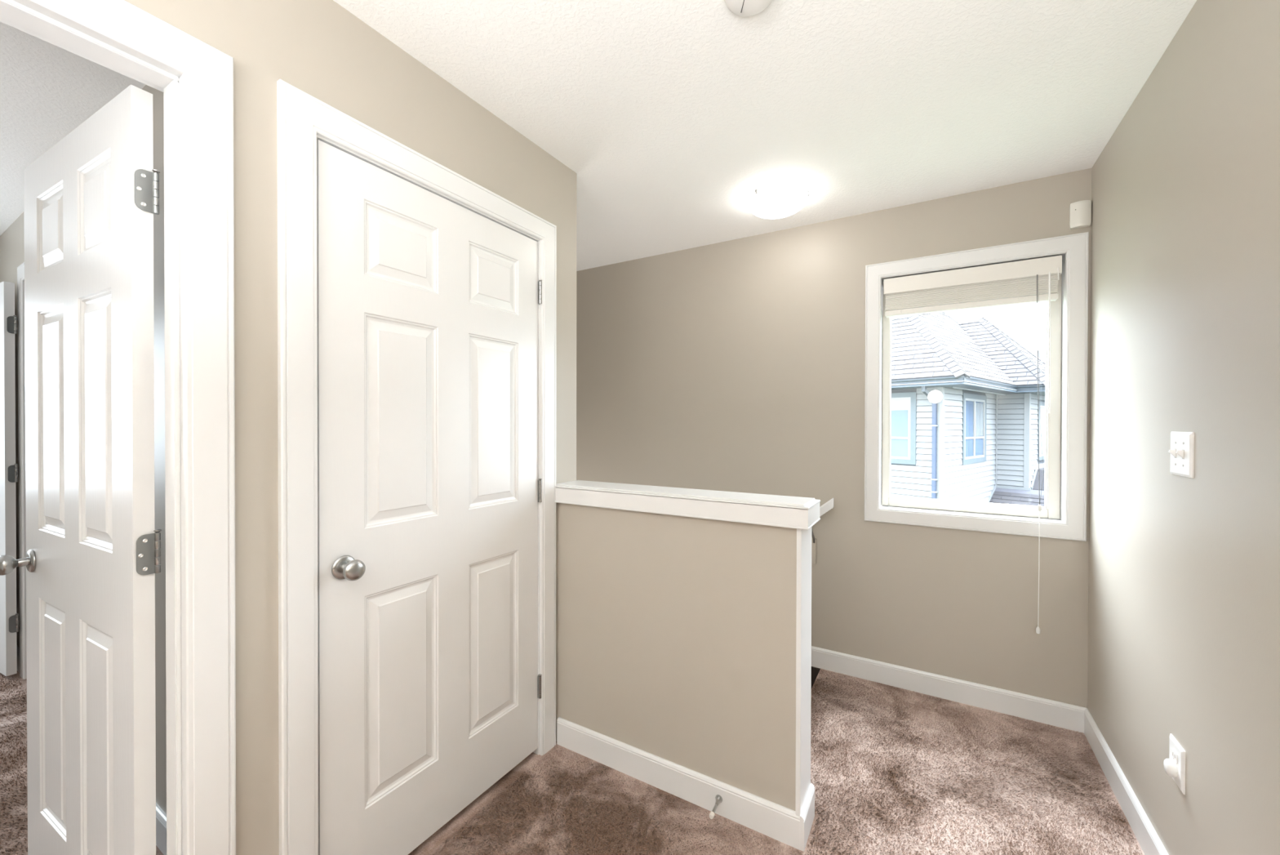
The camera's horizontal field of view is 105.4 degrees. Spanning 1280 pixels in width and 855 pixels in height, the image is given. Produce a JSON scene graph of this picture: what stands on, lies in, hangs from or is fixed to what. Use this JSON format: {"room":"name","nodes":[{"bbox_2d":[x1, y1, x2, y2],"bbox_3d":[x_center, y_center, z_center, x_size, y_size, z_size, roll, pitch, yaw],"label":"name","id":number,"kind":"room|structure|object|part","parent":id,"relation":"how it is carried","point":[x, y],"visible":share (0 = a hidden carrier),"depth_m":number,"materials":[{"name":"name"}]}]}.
{"room":"upstairs landing","nodes":[
{"label":"upstairs landing","id":0,"kind":"room"},
{"bbox_2d":[0,84,166,813],"bbox_3d":[-2.477,0.093,2.159,3.536,2.440,0.075,0,0,31],"label":"wall","id":1,"kind":"structure","parent":0,"point":[12,240],"depth_m":1.55,"materials":[{"name":"beige paint"}]},
{"bbox_2d":[0,262,26,679],"bbox_3d":[-3.167,0.234,2.527,1.635,2.152,0.156,0,0,27],"label":"door","id":2,"kind":"structure","parent":1,"relation":"in","point":[11,325],"depth_m":2.53,"materials":[{"name":"white paint"}]},
{"bbox_3d":[-2.866,-0.799,2.332,0.934,0.083,0.018,0,0,31],"label":"casing","id":3,"kind":"part","parent":2,"relation":"part of","materials":[{"name":"white paint"}]},
{"bbox_3d":[-3.234,0.233,2.556,0.083,2.152,0.018,0,0,31],"label":"casing","id":4,"kind":"part","parent":2,"relation":"part of","materials":[{"name":"white paint"}]},
{"bbox_2d":[17,645,19,672],"bbox_3d":[-3.647,1.253,2.810,0.870,0.107,0.013,0,0,31],"label":"baseboard","id":5,"kind":"structure","parent":1,"relation":"attached to","point":[18,647],"depth_m":2.62,"materials":[{"name":"white paint"}]},
{"bbox_2d":[155,802,166,854],"bbox_3d":[-1.724,1.265,1.665,1.726,0.107,0.013,0,0,31],"label":"baseboard","id":6,"kind":"structure","parent":1,"relation":"attached to","point":[161,815],"depth_m":1.52,"materials":[{"name":"white paint"}]},
{"bbox_2d":[124,0,577,854],"bbox_3d":[-1.512,0.108,0.211,0.115,2.440,4.615,0,0,31],"label":"wall","id":7,"kind":"structure","parent":0,"point":[319,48],"depth_m":1.17,"materials":[{"name":"beige paint"}]},
{"bbox_2d":[0,0,235,854],"bbox_3d":[-1.528,0.246,0.923,0.906,2.154,0.942,0,0,31],"label":"door","id":8,"kind":"structure","parent":7,"relation":"in","point":[92,559],"depth_m":1.08,"materials":[{"name":"white paint"}]},
{"bbox_3d":[-1.727,0.375,1.344,0.054,0.054,0.062,0,0,31],"label":"knob","id":9,"kind":"part","parent":8,"relation":"part of","materials":[{"name":"silver metal"}]},
{"bbox_3d":[-1.561,-0.528,1.312,0.213,0.210,0.035,0,0,28],"label":"panel","id":10,"kind":"part","parent":8,"relation":"part of","materials":[{"name":"white paint"}]},
{"bbox_3d":[-1.562,-0.018,1.315,0.213,0.602,0.035,0,0,28],"label":"panel","id":11,"kind":"part","parent":8,"relation":"part of","materials":[{"name":"white paint"}]},
{"bbox_3d":[-1.563,0.769,1.320,0.213,0.597,0.035,0,0,28],"label":"panel","id":12,"kind":"part","parent":8,"relation":"part of","materials":[{"name":"white paint"}]},
{"bbox_3d":[-1.280,-0.527,1.165,0.213,0.210,0.035,0,0,28],"label":"panel","id":13,"kind":"part","parent":8,"relation":"part of","materials":[{"name":"white paint"}]},
{"bbox_3d":[-1.281,-0.017,1.168,0.213,0.602,0.035,0,0,28],"label":"panel","id":14,"kind":"part","parent":8,"relation":"part of","materials":[{"name":"white paint"}]},
{"bbox_3d":[-1.282,0.771,1.173,0.213,0.597,0.035,0,0,28],"label":"panel","id":15,"kind":"part","parent":8,"relation":"part of","materials":[{"name":"white paint"}]},
{"bbox_3d":[-1.146,-0.777,0.687,0.018,0.083,0.932,0,0,31],"label":"casing","id":16,"kind":"part","parent":8,"relation":"part of","materials":[{"name":"white paint"}]},
{"bbox_3d":[-0.931,0.252,1.058,0.018,2.144,0.083,0,0,31],"label":"casing","id":17,"kind":"part","parent":8,"relation":"part of","materials":[{"name":"white paint"}]},
{"bbox_2d":[276,79,556,854],"bbox_3d":[-0.638,0.245,1.617,0.180,2.152,0.998,0,0,31],"label":"door","id":18,"kind":"structure","parent":7,"relation":"in","point":[417,301],"depth_m":1.46,"materials":[{"name":"white paint"}]},
{"bbox_3d":[-0.843,0.247,1.206,0.018,2.152,0.083,0,0,31],"label":"casing","id":19,"kind":"part","parent":18,"relation":"part of","materials":[{"name":"white paint"}]},
{"bbox_3d":[-0.764,0.375,1.290,0.062,0.054,0.054,0,0,31],"label":"knob","id":20,"kind":"part","parent":18,"relation":"part of","materials":[{"name":"silver metal"}]},
{"bbox_3d":[-0.719,-0.529,1.464,0.035,0.210,0.237,0,0,31],"label":"panel","id":21,"kind":"part","parent":18,"relation":"part of","materials":[{"name":"white paint"}]},
{"bbox_3d":[-0.720,-0.019,1.467,0.035,0.602,0.237,0,0,31],"label":"panel","id":22,"kind":"part","parent":18,"relation":"part of","materials":[{"name":"white paint"}]},
{"bbox_3d":[-0.722,0.768,1.472,0.035,0.597,0.237,0,0,31],"label":"panel","id":23,"kind":"part","parent":18,"relation":"part of","materials":[{"name":"white paint"}]},
{"bbox_3d":[-0.607,-0.789,1.593,0.018,0.083,0.998,0,0,31],"label":"casing","id":24,"kind":"part","parent":18,"relation":"part of","materials":[{"name":"white paint"}]},
{"bbox_3d":[-0.538,-0.531,1.769,0.035,0.210,0.233,0,0,31],"label":"panel","id":25,"kind":"part","parent":18,"relation":"part of","materials":[{"name":"white paint"}]},
{"bbox_3d":[-0.539,-0.021,1.772,0.035,0.602,0.233,0,0,31],"label":"panel","id":26,"kind":"part","parent":18,"relation":"part of","materials":[{"name":"white paint"}]},
{"bbox_3d":[-0.540,0.766,1.777,0.035,0.597,0.233,0,0,31],"label":"panel","id":27,"kind":"part","parent":18,"relation":"part of","materials":[{"name":"white paint"}]},
{"bbox_3d":[-0.375,0.243,1.993,0.018,2.152,0.083,0,0,31],"label":"casing","id":28,"kind":"part","parent":18,"relation":"part of","materials":[{"name":"white paint"}]},
{"bbox_2d":[0,668,1144,854],"bbox_3d":[-1.878,1.447,1.071,5.691,0.250,5.706,0,0,31],"label":"floor","id":29,"kind":"structure","parent":0,"point":[428,846],"depth_m":1.72,"materials":[{"name":"beige carpet"}]},
{"bbox_2d":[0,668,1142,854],"bbox_3d":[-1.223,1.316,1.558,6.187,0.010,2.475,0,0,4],"label":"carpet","id":30,"kind":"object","parent":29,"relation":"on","point":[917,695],"visible":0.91,"depth_m":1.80,"materials":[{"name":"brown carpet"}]},
{"bbox_2d":[0,0,1196,271],"bbox_3d":[-1.954,-1.178,1.015,6.191,0.120,6.156,0,0,31],"label":"ceiling","id":31,"kind":"structure","parent":0,"point":[667,115],"depth_m":1.62,"materials":[{"name":"white paint"}]},
{"bbox_2d":[724,0,773,16],"bbox_3d":[0.279,-1.096,1.231,0.142,0.038,0.142,0,0,0],"label":"smoke detector","id":32,"kind":"object","parent":31,"relation":"attached to","point":[738,7],"visible":1,"depth_m":1.25,"materials":[{"name":"beige plastic"}]},
{"bbox_2d":[746,182,809,218],"bbox_3d":[0.662,-1.077,2.358,0.288,0.088,0.291,0,0,6],"label":"ceiling light","id":33,"kind":"object","parent":31,"relation":"attached to","point":[778,200],"visible":1,"depth_m":2.28,"materials":[{"name":"white glass"}]},
{"bbox_2d":[555,502,796,810],"bbox_3d":[0.106,0.813,1.857,0.989,1.015,0.138,0,0,31],"label":"wall","id":34,"kind":"structure","parent":0,"point":[676,635],"depth_m":1.75,"materials":[{"name":"beige paint"}]},
{"bbox_2d":[556,716,814,851],"bbox_3d":[0.125,1.267,1.848,0.998,0.107,0.164,0,0,31],"label":"baseboard","id":35,"kind":"structure","parent":34,"relation":"attached to","point":[779,822],"depth_m":1.71,"materials":[{"name":"white paint"}]},
{"bbox_2d":[555,480,820,529],"bbox_3d":[0.125,0.275,1.845,1.028,0.074,0.192,0,0,31],"label":"trim","id":36,"kind":"structure","parent":34,"relation":"on","point":[784,511],"depth_m":1.72,"materials":[{"name":"white paint"}]},
{"bbox_2d":[709,794,722,818],"bbox_3d":[0.250,1.268,1.632,0.025,0.027,0.084,0,0,31],"label":"door stop","id":37,"kind":"object","parent":34,"relation":"attached to","point":[718,797],"visible":1,"depth_m":1.64,"materials":[{"name":"silver metal"}]},
{"bbox_3d":[0.249,1.271,1.626,0.011,0.013,0.045,0,0,28],"label":"rod","id":38,"kind":"part","parent":37,"relation":"part of","materials":[{"name":"silver metal"}]},
{"bbox_2d":[795,527,811,816],"bbox_3d":[0.538,0.816,1.601,0.014,1.015,0.160,0,0,31],"label":"trim","id":39,"kind":"structure","parent":34,"relation":"attached to","point":[803,609],"depth_m":1.56,"materials":[{"name":"white paint"}]},
{"bbox_2d":[576,168,1091,707],"bbox_3d":[-0.376,1.379,3.584,5.701,5.260,0.150,0,0,31],"label":"wall","id":40,"kind":"structure","parent":0,"point":[738,365],"depth_m":2.66,"materials":[{"name":"beige paint"}]},
{"bbox_2d":[811,666,820,687],"bbox_3d":[-0.425,2.627,3.524,3.290,2.628,0.012,0,0,31],"label":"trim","id":41,"kind":"structure","parent":40,"relation":"attached to","point":[815,670],"depth_m":2.69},
{"bbox_2d":[811,497,834,564],"bbox_3d":[-0.111,1.506,3.278,2.655,2.286,0.104,0,0,31],"label":"handrail","id":42,"kind":"object","parent":40,"relation":"attached to","point":[829,504],"visible":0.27,"depth_m":2.58,"materials":[{"name":"white paint"}]},
{"bbox_3d":[-0.127,1.450,3.251,2.655,2.173,0.042,0,0,31],"label":"rail","id":43,"kind":"part","parent":42,"relation":"part of","materials":[{"name":"white paint"}]},
{"bbox_2d":[811,645,1085,733],"bbox_3d":[1.425,1.267,2.416,1.191,0.107,0.013,0,0,31],"label":"baseboard","id":44,"kind":"structure","parent":40,"relation":"attached to","point":[1055,713],"depth_m":2.35,"materials":[{"name":"white paint"}]},
{"bbox_2d":[864,231,1088,541],"bbox_3d":[1.592,-0.177,2.394,0.875,1.331,0.168,0,0,31],"label":"window","id":45,"kind":"structure","parent":40,"relation":"in","point":[1063,515],"depth_m":2.24,"materials":[{"name":"white paint"}]},
{"bbox_3d":[1.208,-0.179,2.535,0.071,1.331,0.018,0,0,31],"label":"casing","id":46,"kind":"part","parent":45,"relation":"part of","materials":[{"name":"white paint"}]},
{"bbox_3d":[1.308,-0.179,2.592,0.034,1.181,0.057,0,0,31],"label":"sash","id":47,"kind":"part","parent":45,"relation":"part of","materials":[{"name":"beige plastic"}]},
{"bbox_3d":[1.599,0.392,2.421,0.648,0.043,0.057,0,0,31],"label":"sash","id":48,"kind":"part","parent":45,"relation":"part of","materials":[{"name":"beige plastic"}]},
{"bbox_3d":[1.595,0.423,2.404,0.760,0.015,0.153,0,0,31],"label":"sill","id":49,"kind":"part","parent":45,"relation":"part of","materials":[{"name":"white paint"}]},
{"bbox_2d":[884,255,1062,633],"bbox_3d":[1.563,0.077,2.348,0.707,1.680,0.096,0,0,31],"label":"window blind","id":50,"kind":"object","parent":45,"relation":"attached to","point":[1033,280],"visible":1,"depth_m":2.31,"materials":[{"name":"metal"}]},
{"bbox_3d":[1.575,-0.587,2.366,0.691,0.027,0.046,0,0,31],"label":"rail","id":51,"kind":"part","parent":50,"relation":"part of","materials":[{"name":"white plastic"}]},
{"bbox_3d":[1.783,-0.170,2.186,0.004,1.035,0.034,0,0,12],"label":"pull cord","id":52,"kind":"part","parent":50,"relation":"part of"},
{"bbox_3d":[1.778,0.630,2.176,0.003,0.521,0.005,0,0,-26],"label":"pull cord","id":53,"kind":"part","parent":50,"relation":"part of","materials":[{"name":"white fabric"}]},
{"bbox_3d":[1.792,-0.172,2.182,0.016,1.032,0.032,0,0,17],"label":"pull cord","id":54,"kind":"part","parent":50,"relation":"part of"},
{"bbox_3d":[1.552,0.453,2.333,0.875,0.071,0.018,0,0,31],"label":"casing","id":55,"kind":"part","parent":45,"relation":"part of","materials":[{"name":"white paint"}]},
{"bbox_3d":[1.555,-0.807,2.325,0.875,0.071,0.018,0,0,31],"label":"casing","id":56,"kind":"part","parent":45,"relation":"part of","materials":[{"name":"white paint"}]},
{"bbox_3d":[1.898,-0.175,2.240,0.044,1.181,0.057,0,0,31],"label":"sash","id":57,"kind":"part","parent":45,"relation":"part of","materials":[{"name":"beige plastic"}]},
{"bbox_3d":[1.899,-0.175,2.124,0.071,1.331,0.018,0,0,31],"label":"casing","id":58,"kind":"part","parent":45,"relation":"part of","materials":[{"name":"white paint"}]},
{"bbox_2d":[1069,200,1091,229],"bbox_3d":[1.904,-0.920,2.108,0.071,0.107,0.033,0,0,31],"label":"sensor","id":59,"kind":"object","parent":40,"relation":"attached to","point":[1080,211],"visible":1,"depth_m":2.10,"materials":[{"name":"beige plastic"}]},
{"bbox_2d":[1087,0,1279,854],"bbox_3d":[0.531,0.181,-0.370,0.110,2.810,5.706,0,0,31],"label":"wall","id":60,"kind":"structure","parent":0,"point":[1184,572],"depth_m":1.27,"materials":[{"name":"beige paint"}]},
{"bbox_2d":[1084,707,1168,854],"bbox_3d":[0.475,1.282,-0.331,0.013,0.107,5.706,0,0,31],"label":"baseboard","id":61,"kind":"structure","parent":60,"relation":"attached to","point":[1143,828],"depth_m":1.68,"materials":[{"name":"white paint"}]},
{"bbox_2d":[1163,733,1185,794],"bbox_3d":[1.472,0.925,1.350,0.025,0.116,0.088,0,0,31],"label":"wall outlet","id":62,"kind":"object","parent":60,"relation":"attached to","point":[1174,766],"visible":1,"depth_m":1.34,"materials":[{"name":"white plastic"}]},
{"bbox_2d":[1171,747,1177,763],"bbox_3d":[1.476,0.906,1.348,0.002,0.027,0.032,0,0,31],"label":"socket","id":63,"kind":"object","parent":62,"relation":"attached to","point":[1174,750],"depth_m":1.35,"materials":[{"name":"white plastic"}]},
{"bbox_2d":[1168,431,1194,478],"bbox_3d":[1.470,0.072,1.334,0.020,0.120,0.132,0,0,31],"label":"light switch","id":64,"kind":"object","parent":60,"relation":"attached to","point":[1182,443],"visible":1,"depth_m":1.31,"materials":[{"name":"white plastic"}]},
{"label":"outside","id":65,"kind":"structure","parent":0,"visible":0},
{"bbox_3d":[16.156,4.219,27.180,80.000,0.150,56.800,0,0,31],"label":"ground","id":66,"kind":"structure","parent":65,"visible":0},
{"bbox_2d":[890,311,1045,506],"bbox_3d":[8.587,-0.293,12.837,10.749,8.724,16.000,0,0,-40],"label":"house","id":67,"kind":"structure","parent":66,"relation":"on","point":[964,424],"depth_m":9.90,"materials":[{"name":"white wood"}]},
{"bbox_3d":[4.835,0.200,9.791,0.017,0.044,1.030,0,0,-40],"label":"meeting rail","id":68,"kind":"part","parent":67,"relation":"part of","materials":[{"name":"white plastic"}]},
{"bbox_2d":[891,399,908,410],"bbox_3d":[4.841,-0.440,9.788,0.005,0.200,1.015,0,0,-40],"label":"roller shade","id":69,"kind":"object","parent":67,"relation":"hanging from","point":[896,404],"depth_m":9.51,"materials":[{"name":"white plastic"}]},
{"bbox_3d":[4.831,0.658,9.792,0.030,0.095,1.120,0,0,-40],"label":"window trim","id":70,"kind":"part","parent":67,"relation":"part of","materials":[{"name":"white"}]},
{"bbox_3d":[4.834,-0.632,9.784,0.030,0.095,1.120,0,0,-40],"label":"window trim","id":71,"kind":"part","parent":67,"relation":"part of","materials":[{"name":"white wood"}]},
{"bbox_3d":[5.225,0.017,9.324,0.030,1.385,0.095,0,0,-40],"label":"window trim","id":72,"kind":"part","parent":67,"relation":"part of","materials":[{"name":"white wood"}]},
{"bbox_3d":[6.428,0.027,9.699,0.100,1.425,0.030,0,0,-40],"label":"window trim","id":73,"kind":"part","parent":67,"relation":"part of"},
{"bbox_3d":[6.960,0.212,10.155,1.210,0.044,0.017,0,0,-40],"label":"meeting rail","id":74,"kind":"part","parent":67,"relation":"part of","materials":[{"name":"white plastic"}]},
{"bbox_3d":[6.964,-0.637,10.147,1.300,0.100,0.030,0,0,-40],"label":"window trim","id":75,"kind":"part","parent":67,"relation":"part of","materials":[{"name":"white wood"}]},
{"bbox_3d":[6.961,0.688,10.156,1.300,0.100,0.030,0,0,-40],"label":"window trim","id":76,"kind":"part","parent":67,"relation":"part of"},
{"bbox_2d":[975,402,976,435],"bbox_3d":[7.032,-0.168,10.220,0.055,0.700,0.004,0,0,-40],"label":"vertical blind","id":77,"kind":"object","parent":67,"relation":"hanging from","point":[975,402],"depth_m":10.22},
{"bbox_2d":[976,402,977,435],"bbox_3d":[7.090,-0.168,10.270,0.055,0.700,0.004,0,0,-40],"label":"vertical blind","id":78,"kind":"object","parent":67,"relation":"hanging from","point":[976,402],"depth_m":10.26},
{"bbox_2d":[977,402,978,435],"bbox_3d":[7.149,-0.168,10.320,0.055,0.700,0.004,0,0,-40],"label":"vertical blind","id":79,"kind":"object","parent":67,"relation":"hanging from","point":[978,402],"depth_m":10.32,"materials":[{"name":"white fabric"}]},
{"bbox_2d":[978,403,979,435],"bbox_3d":[7.208,-0.168,10.369,0.055,0.700,0.004,0,0,-40],"label":"vertical blind","id":80,"kind":"object","parent":67,"relation":"hanging from","point":[979,403],"depth_m":10.36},
{"bbox_3d":[6.957,-0.730,9.915,3.350,0.028,0.030,0,0,-40],"label":"soffit trim","id":81,"kind":"part","parent":67,"relation":"part of","materials":[{"name":"white wood"}]},
{"bbox_2d":[979,403,981,435],"bbox_3d":[7.267,-0.169,10.419,0.055,0.700,0.004,0,0,-40],"label":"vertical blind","id":82,"kind":"object","parent":67,"relation":"hanging from","point":[980,403],"depth_m":10.42,"materials":[{"name":"white fabric"}]},
{"bbox_2d":[981,403,982,435],"bbox_3d":[7.326,-0.169,10.469,0.055,0.700,0.004,0,0,-40],"label":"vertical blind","id":83,"kind":"object","parent":67,"relation":"hanging from","point":[981,403],"depth_m":10.47,"materials":[{"name":"white fabric"}]},
{"bbox_2d":[982,403,982,435],"bbox_3d":[7.384,-0.169,10.518,0.055,0.700,0.004,0,0,-40],"label":"vertical blind","id":84,"kind":"object","parent":67,"relation":"hanging from","point":[982,403],"depth_m":10.51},
{"bbox_3d":[7.497,0.023,10.604,0.100,1.425,0.030,0,0,-40],"label":"window trim","id":85,"kind":"part","parent":67,"relation":"part of","materials":[{"name":"white wood"}]},
{"bbox_3d":[9.145,0.080,11.203,0.090,1.360,0.030,0,0,-40],"label":"window trim","id":86,"kind":"part","parent":67,"relation":"part of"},
{"bbox_3d":[9.643,0.714,11.630,1.220,0.090,0.030,0,0,-40],"label":"window trim","id":87,"kind":"part","parent":67,"relation":"part of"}
]}

